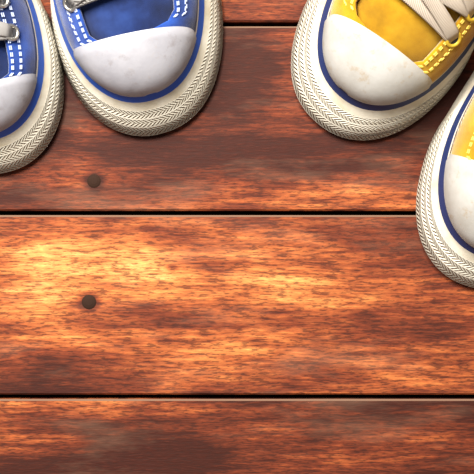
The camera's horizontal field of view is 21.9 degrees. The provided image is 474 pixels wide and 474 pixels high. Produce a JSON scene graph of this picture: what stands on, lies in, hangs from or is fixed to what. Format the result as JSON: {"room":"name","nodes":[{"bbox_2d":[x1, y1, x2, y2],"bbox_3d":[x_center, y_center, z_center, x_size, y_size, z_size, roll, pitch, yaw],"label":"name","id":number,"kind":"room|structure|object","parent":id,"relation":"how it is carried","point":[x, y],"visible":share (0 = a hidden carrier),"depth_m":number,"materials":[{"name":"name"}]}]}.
{"room":"wooden deck","nodes":[
{"label":"wooden deck","id":0,"kind":"room"},
{"bbox_2d":[0,0,473,473],"bbox_3d":[0.000,0.000,0.759,0.900,0.021,1.000,0,90,0],"label":"floor","id":1,"kind":"structure","parent":0,"point":[248,285],"depth_m":0.75,"materials":[{"name":"brown wood"}]},
{"bbox_2d":[0,0,63,172],"bbox_3d":[-0.175,-0.176,0.699,0.179,0.103,0.260,-42,90,0],"label":"sneaker","id":2,"kind":"object","parent":1,"relation":"on","point":[31,68],"visible":1,"depth_m":0.72,"materials":[{"name":"rubber"}]},
{"bbox_2d":[50,0,222,135],"bbox_3d":[-0.079,-0.200,0.698,0.179,0.103,0.260,14,90,0],"label":"sneaker","id":3,"kind":"object","parent":1,"relation":"on","point":[140,67],"visible":1,"depth_m":0.71,"materials":[{"name":"rubber"}]},
{"bbox_2d":[291,0,473,139],"bbox_3d":[0.136,-0.179,0.698,0.179,0.103,0.260,10,90,0],"label":"sneaker","id":4,"kind":"object","parent":1,"relation":"on","point":[361,69],"visible":1,"depth_m":0.70,"materials":[{"name":"rubber"}]},
{"bbox_2d":[416,71,473,287],"bbox_3d":[0.187,-0.103,0.698,0.260,0.104,0.179,-42,90,0],"label":"sneaker","id":5,"kind":"object","parent":1,"relation":"on","point":[445,190],"visible":0.99,"depth_m":0.73,"materials":[{"name":"rubber"}]}
]}

